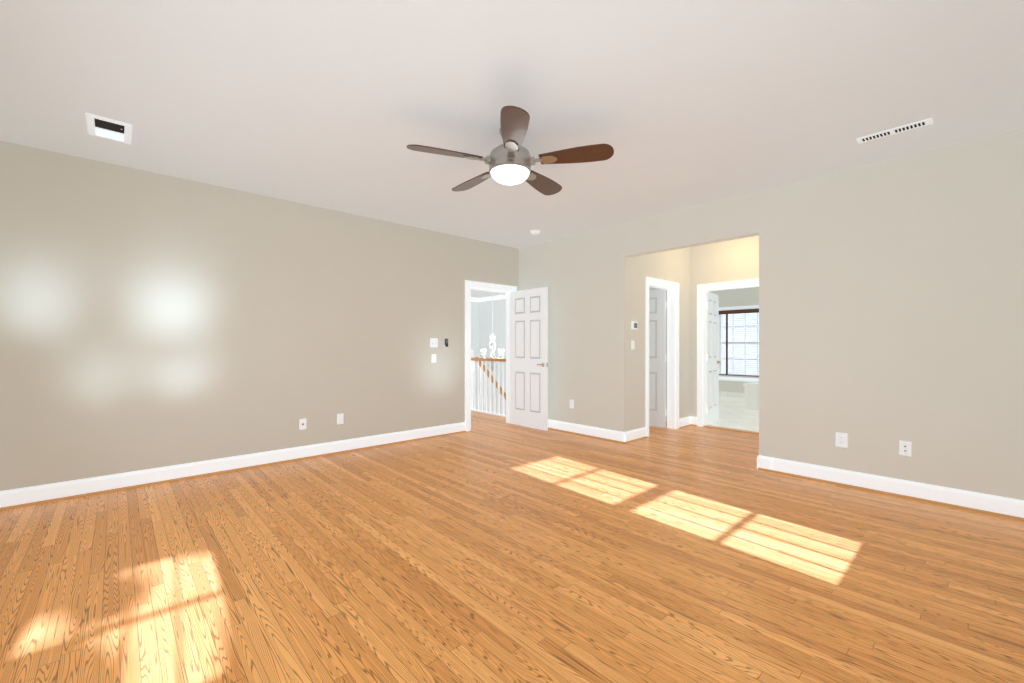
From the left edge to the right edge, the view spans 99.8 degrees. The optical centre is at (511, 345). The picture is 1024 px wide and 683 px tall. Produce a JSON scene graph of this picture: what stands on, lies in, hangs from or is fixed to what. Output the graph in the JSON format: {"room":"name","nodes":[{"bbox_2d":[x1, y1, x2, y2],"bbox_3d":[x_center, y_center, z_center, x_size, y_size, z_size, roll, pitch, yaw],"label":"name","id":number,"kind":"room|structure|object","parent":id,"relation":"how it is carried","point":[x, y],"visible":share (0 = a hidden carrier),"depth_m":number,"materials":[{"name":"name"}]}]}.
{"room":"bedroom","nodes":[
{"label":"bedroom","id":0,"kind":"room"},
{"bbox_2d":[0,141,517,490],"bbox_3d":[-1.990,-0.150,4.949,5.810,2.740,0.120,0,0,-43],"label":"wall","id":1,"kind":"structure","parent":0,"point":[150,320],"depth_m":4.02,"materials":[{"name":"paint"}]},
{"bbox_2d":[0,422,465,506],"bbox_3d":[-2.316,1.153,4.558,4.500,0.134,0.015,0,0,-43],"label":"baseboard","id":2,"kind":"structure","parent":1,"relation":"attached to","point":[88,485],"depth_m":4.00,"materials":[{"name":"white wood"}]},
{"bbox_2d":[299,419,305,429],"bbox_3d":[-2.245,0.850,4.628,0.072,0.116,0.006,0,0,-43],"label":"outlet","id":3,"kind":"object","parent":1,"relation":"attached to","point":[302,424],"visible":1,"depth_m":4.62,"materials":[{"name":"plastic"}]},
{"bbox_2d":[337,414,342,423],"bbox_3d":[-1.951,0.840,4.899,0.072,0.116,0.007,0,0,-43],"label":"duplex electrical outlet","id":4,"kind":"object","parent":1,"relation":"attached to","point":[339,418],"visible":1,"depth_m":4.89,"materials":[{"name":"plastic"}]},
{"bbox_2d":[432,354,435,362],"bbox_3d":[-1.038,0.180,5.739,0.072,0.116,0.006,0,0,-43],"label":"light switch","id":5,"kind":"object","parent":1,"relation":"attached to","point":[433,358],"visible":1,"depth_m":5.74,"materials":[{"name":"plastic"}]},
{"bbox_2d":[430,338,437,346],"bbox_3d":[-1.035,-0.030,5.735,0.116,0.116,0.017,0,0,-43],"label":"double light switch","id":6,"kind":"object","parent":1,"relation":"attached to","point":[433,342],"visible":1,"depth_m":5.73,"materials":[{"name":"plastic"}]},
{"bbox_2d":[465,280,516,431],"bbox_3d":[-0.341,0.152,6.465,0.990,2.135,0.162,0,0,-43],"label":"door frame","id":7,"kind":"structure","parent":1,"relation":"attached to","point":[484,286],"depth_m":6.15,"materials":[{"name":"white wood"}]},
{"bbox_2d":[510,287,547,430],"bbox_3d":[0.232,0.195,6.378,0.076,2.030,0.792,0,0,-43],"label":"entry door","id":8,"kind":"structure","parent":1,"relation":"in","point":[528,357],"depth_m":6.33,"materials":[{"name":"white wood"}]},
{"bbox_2d":[471,301,478,409],"bbox_3d":[-4.636,1.350,10.803,9.840,5.740,0.120,0,0,-43],"label":"wall","id":9,"kind":"structure","parent":0,"point":[475,326],"depth_m":13.90,"materials":[{"name":"paint"}]},
{"bbox_2d":[471,297,478,301],"bbox_3d":[-4.606,-1.460,10.682,9.720,0.120,0.100,0,0,-43],"label":"crown molding","id":10,"kind":"structure","parent":9,"relation":"attached to","point":[473,299],"depth_m":13.83,"materials":[{"name":"white wood"}]},
{"bbox_2d":[479,299,505,414],"bbox_3d":[1.006,1.350,11.848,0.120,5.740,5.980,0,0,-43],"label":"wall","id":11,"kind":"structure","parent":0,"point":[499,320],"depth_m":13.48,"materials":[{"name":"paint"}]},
{"bbox_2d":[479,294,505,301],"bbox_3d":[0.966,-1.460,11.729,0.100,0.120,5.860,0,0,-43],"label":"crown molding","id":12,"kind":"structure","parent":11,"relation":"attached to","point":[489,298],"depth_m":13.43,"materials":[{"name":"white wood"}]},
{"bbox_2d":[0,411,1023,682],"bbox_3d":[-1.536,1.270,5.726,7.530,0.100,11.790,0,0,-43],"label":"floor","id":13,"kind":"structure","parent":0,"point":[524,554],"depth_m":2.29,"materials":[{"name":"brown wood"}]},
{"bbox_2d":[0,430,465,509],"bbox_3d":[-2.194,1.212,4.601,4.255,0.017,0.085,0,0,-43],"label":"shoe","id":14,"kind":"object","parent":13,"relation":"on","point":[176,479],"depth_m":3.98,"materials":[{"name":"wood"}]},
{"bbox_2d":[471,349,505,416],"bbox_3d":[-0.266,1.170,7.672,0.305,2.180,1.555,0,0,-43],"label":"railing","id":15,"kind":"object","parent":13,"relation":"on","point":[496,384],"visible":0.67,"depth_m":7.74,"materials":[{"name":"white wood"}]},
{"bbox_2d":[548,427,646,442],"bbox_3d":[1.136,1.212,5.941,0.568,0.017,1.333,0,0,-43],"label":"shoe","id":16,"kind":"object","parent":13,"relation":"on","point":[548,427],"depth_m":5.64,"materials":[{"name":"wood"}]},
{"bbox_2d":[758,467,1023,520],"bbox_3d":[2.964,1.212,3.593,0.082,0.017,1.679,0,0,-43],"label":"shoe","id":17,"kind":"object","parent":13,"relation":"on","point":[763,469],"depth_m":3.45,"materials":[{"name":"wood"}]},
{"bbox_2d":[0,0,1023,297],"bbox_3d":[0.013,-1.580,7.151,11.740,0.120,11.790,0,0,-43],"label":"ceiling","id":18,"kind":"structure","parent":0,"point":[344,104],"depth_m":2.59,"materials":[{"name":"paint"}]},
{"bbox_2d":[86,113,131,143],"bbox_3d":[-2.831,-1.511,3.034,0.230,0.019,0.380,0,0,-43],"label":"ceiling vent","id":19,"kind":"object","parent":18,"relation":"in","point":[106,128],"visible":1,"depth_m":3.01,"materials":[{"name":"white metal"}]},
{"bbox_2d":[480,292,504,371],"bbox_3d":[-0.477,-0.435,10.565,0.592,2.170,0.595,0,0,-43],"label":"chandelier","id":20,"kind":"object","parent":18,"relation":"hanging from","point":[492,343],"visible":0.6,"depth_m":10.52,"materials":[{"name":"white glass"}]},
{"bbox_2d":[407,106,613,194],"bbox_3d":[-0.037,-1.332,3.088,1.366,0.376,1.331,0,0,-43],"label":"fan","id":21,"kind":"object","parent":18,"relation":"hanging from","point":[510,160],"visible":1,"depth_m":2.92,"materials":[{"name":"brown wood"}]},
{"bbox_2d":[530,230,539,234],"bbox_3d":[0.312,-1.501,5.748,0.136,0.038,0.136,0,0,-43],"label":"smoke detector","id":22,"kind":"object","parent":18,"relation":"attached to","point":[535,232],"visible":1,"depth_m":5.71,"materials":[{"name":"white plastic"}]},
{"bbox_2d":[856,118,932,143],"bbox_3d":[2.708,-1.517,3.061,0.100,0.007,0.400,0,0,-43],"label":"ceiling vent","id":23,"kind":"object","parent":18,"relation":"in","point":[911,126],"visible":1,"depth_m":3.04,"materials":[{"name":"white metal"}]},
{"bbox_2d":[630,247,689,430],"bbox_3d":[2.066,-0.150,6.071,1.680,2.740,0.120,0,0,-43],"label":"wall","id":24,"kind":"structure","parent":0,"point":[672,265],"depth_m":5.77,"materials":[{"name":"paint"}]},
{"bbox_2d":[631,321,637,329],"bbox_3d":[1.570,-0.250,5.517,0.120,0.100,0.024,0,0,-43],"label":"thermostat","id":25,"kind":"object","parent":24,"relation":"attached to","point":[634,325],"visible":1,"depth_m":5.49,"materials":[{"name":"white plastic"}]},
{"bbox_2d":[627,427,646,440],"bbox_3d":[1.595,1.153,5.545,0.495,0.134,0.015,0,0,-43],"label":"baseboard","id":26,"kind":"structure","parent":24,"relation":"attached to","point":[641,432],"depth_m":5.56,"materials":[{"name":"white wood"}]},
{"bbox_2d":[649,289,665,427],"bbox_3d":[1.956,0.195,6.516,0.220,2.030,0.694,0,0,-43],"label":"closet door","id":27,"kind":"structure","parent":24,"relation":"in","point":[657,358],"depth_m":6.37,"materials":[{"name":"white wood"}]},
{"bbox_2d":[646,277,678,436],"bbox_3d":[2.062,0.158,6.067,0.900,2.125,0.162,0,0,-43],"label":"door frame","id":28,"kind":"structure","parent":24,"relation":"attached to","point":[672,288],"depth_m":6.28,"materials":[{"name":"white wood"}]},
{"bbox_2d":[679,416,691,426],"bbox_3d":[2.590,1.153,6.451,0.395,0.134,0.030,0,0,-43],"label":"baseboard","id":29,"kind":"structure","parent":24,"relation":"attached to","point":[684,421],"depth_m":6.46,"materials":[{"name":"white wood"}]},
{"bbox_2d":[649,235,758,421],"bbox_3d":[2.719,-0.150,6.691,0.120,2.740,3.690,0,0,-43],"label":"wall","id":30,"kind":"structure","parent":0,"point":[729,261],"depth_m":6.35,"materials":[{"name":"paint"}]},
{"bbox_2d":[707,291,720,424],"bbox_3d":[3.162,0.195,6.841,0.770,2.030,0.210,0,0,-43],"label":"door","id":31,"kind":"structure","parent":30,"relation":"in","point":[713,362],"depth_m":6.79,"materials":[{"name":"white wood"}]},
{"bbox_2d":[697,279,758,426],"bbox_3d":[3.172,0.158,6.198,0.162,2.125,0.960,0,0,-43],"label":"door frame","id":32,"kind":"structure","parent":30,"relation":"attached to","point":[702,289],"depth_m":6.46,"materials":[{"name":"white wood"}]},
{"bbox_2d":[703,425,758,433],"bbox_3d":[3.172,1.214,6.198,0.120,0.012,0.810,0,0,-43],"label":"trim","id":33,"kind":"structure","parent":30,"relation":"attached to","point":[733,429],"depth_m":6.17,"materials":[{"name":"brown wood"}]},
{"bbox_2d":[708,396,758,431],"bbox_3d":[4.257,1.270,8.098,4.210,0.100,3.940,0,0,-43],"label":"floor","id":34,"kind":"structure","parent":0,"point":[734,413],"depth_m":7.36,"materials":[{"name":"white tile"}]},
{"bbox_2d":[743,381,758,409],"bbox_3d":[5.658,0.914,8.133,1.660,0.612,1.845,0,0,-43],"label":"tub deck","id":35,"kind":"object","parent":34,"relation":"on","point":[751,395],"visible":0.1,"depth_m":8.16,"materials":[{"name":"tile"}]},
{"bbox_2d":[709,287,758,392],"bbox_3d":[5.762,-0.150,9.483,0.120,2.740,3.700,0,0,-43],"label":"wall","id":36,"kind":"structure","parent":0,"point":[739,297],"depth_m":10.00,"materials":[{"name":"paint"}]},
{"bbox_2d":[719,391,744,397],"bbox_3d":[5.087,1.160,10.119,0.012,0.120,1.850,0,0,-43],"label":"baseboard","id":37,"kind":"structure","parent":36,"relation":"attached to","point":[731,394],"depth_m":10.05,"materials":[{"name":"wood"}]},
{"bbox_2d":[719,305,758,381],"bbox_3d":[5.439,-0.030,9.797,0.130,1.720,1.580,0,0,-43],"label":"window","id":38,"kind":"structure","parent":36,"relation":"in","point":[721,343],"depth_m":10.03,"materials":[{"name":"white wood"}]},
{"bbox_2d":[719,308,758,376],"bbox_3d":[5.377,-0.052,9.740,0.054,1.525,1.380,0,0,-43],"label":"window blind","id":39,"kind":"object","parent":38,"relation":"attached to","point":[740,311],"visible":0.44,"depth_m":9.96,"materials":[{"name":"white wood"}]},
{"bbox_2d":[518,128,1023,499],"bbox_3d":[2.030,-0.150,4.781,0.120,2.740,5.570,0,0,-43],"label":"wall","id":40,"kind":"structure","parent":0,"point":[891,303],"depth_m":3.64,"materials":[{"name":"paint"}]},
{"bbox_2d":[570,400,573,407],"bbox_3d":[0.829,0.820,5.993,0.007,0.116,0.072,0,0,-43],"label":"electrical outlet","id":41,"kind":"object","parent":40,"relation":"attached to","point":[571,403],"visible":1,"depth_m":5.99,"materials":[{"name":"plastic"}]},
{"bbox_2d":[548,419,627,441],"bbox_3d":[0.748,1.153,6.071,0.020,0.134,1.935,0,0,-43],"label":"baseboard","id":42,"kind":"structure","parent":40,"relation":"attached to","point":[577,428],"depth_m":5.75,"materials":[{"name":"white wood"}]},
{"bbox_2d":[836,432,847,447],"bbox_3d":[2.878,0.830,3.764,0.007,0.125,0.085,0,0,-43],"label":"outlet far right duplex","id":43,"kind":"object","parent":40,"relation":"attached to","point":[841,439],"visible":1,"depth_m":3.76,"materials":[{"name":"plastic"}]},
{"bbox_2d":[758,455,1023,517],"bbox_3d":[3.101,1.153,3.517,0.015,0.134,1.980,0,0,-43],"label":"baseboard","id":44,"kind":"structure","parent":40,"relation":"attached to","point":[996,504],"depth_m":3.46,"materials":[{"name":"white wood"}]},
{"bbox_2d":[899,440,910,455],"bbox_3d":[3.154,0.830,3.457,0.017,0.116,0.072,0,0,-43],"label":"electrical outlet","id":45,"kind":"object","parent":40,"relation":"attached to","point":[905,448],"visible":1,"depth_m":3.46,"materials":[{"name":"plastic"}]},
{"label":"outside","id":46,"kind":"structure","parent":0,"visible":0},
{"bbox_2d":[723,313,758,374],"bbox_3d":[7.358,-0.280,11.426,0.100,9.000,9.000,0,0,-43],"label":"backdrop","id":47,"kind":"structure","parent":46,"point":[751,336],"depth_m":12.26,"materials":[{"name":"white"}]}
]}

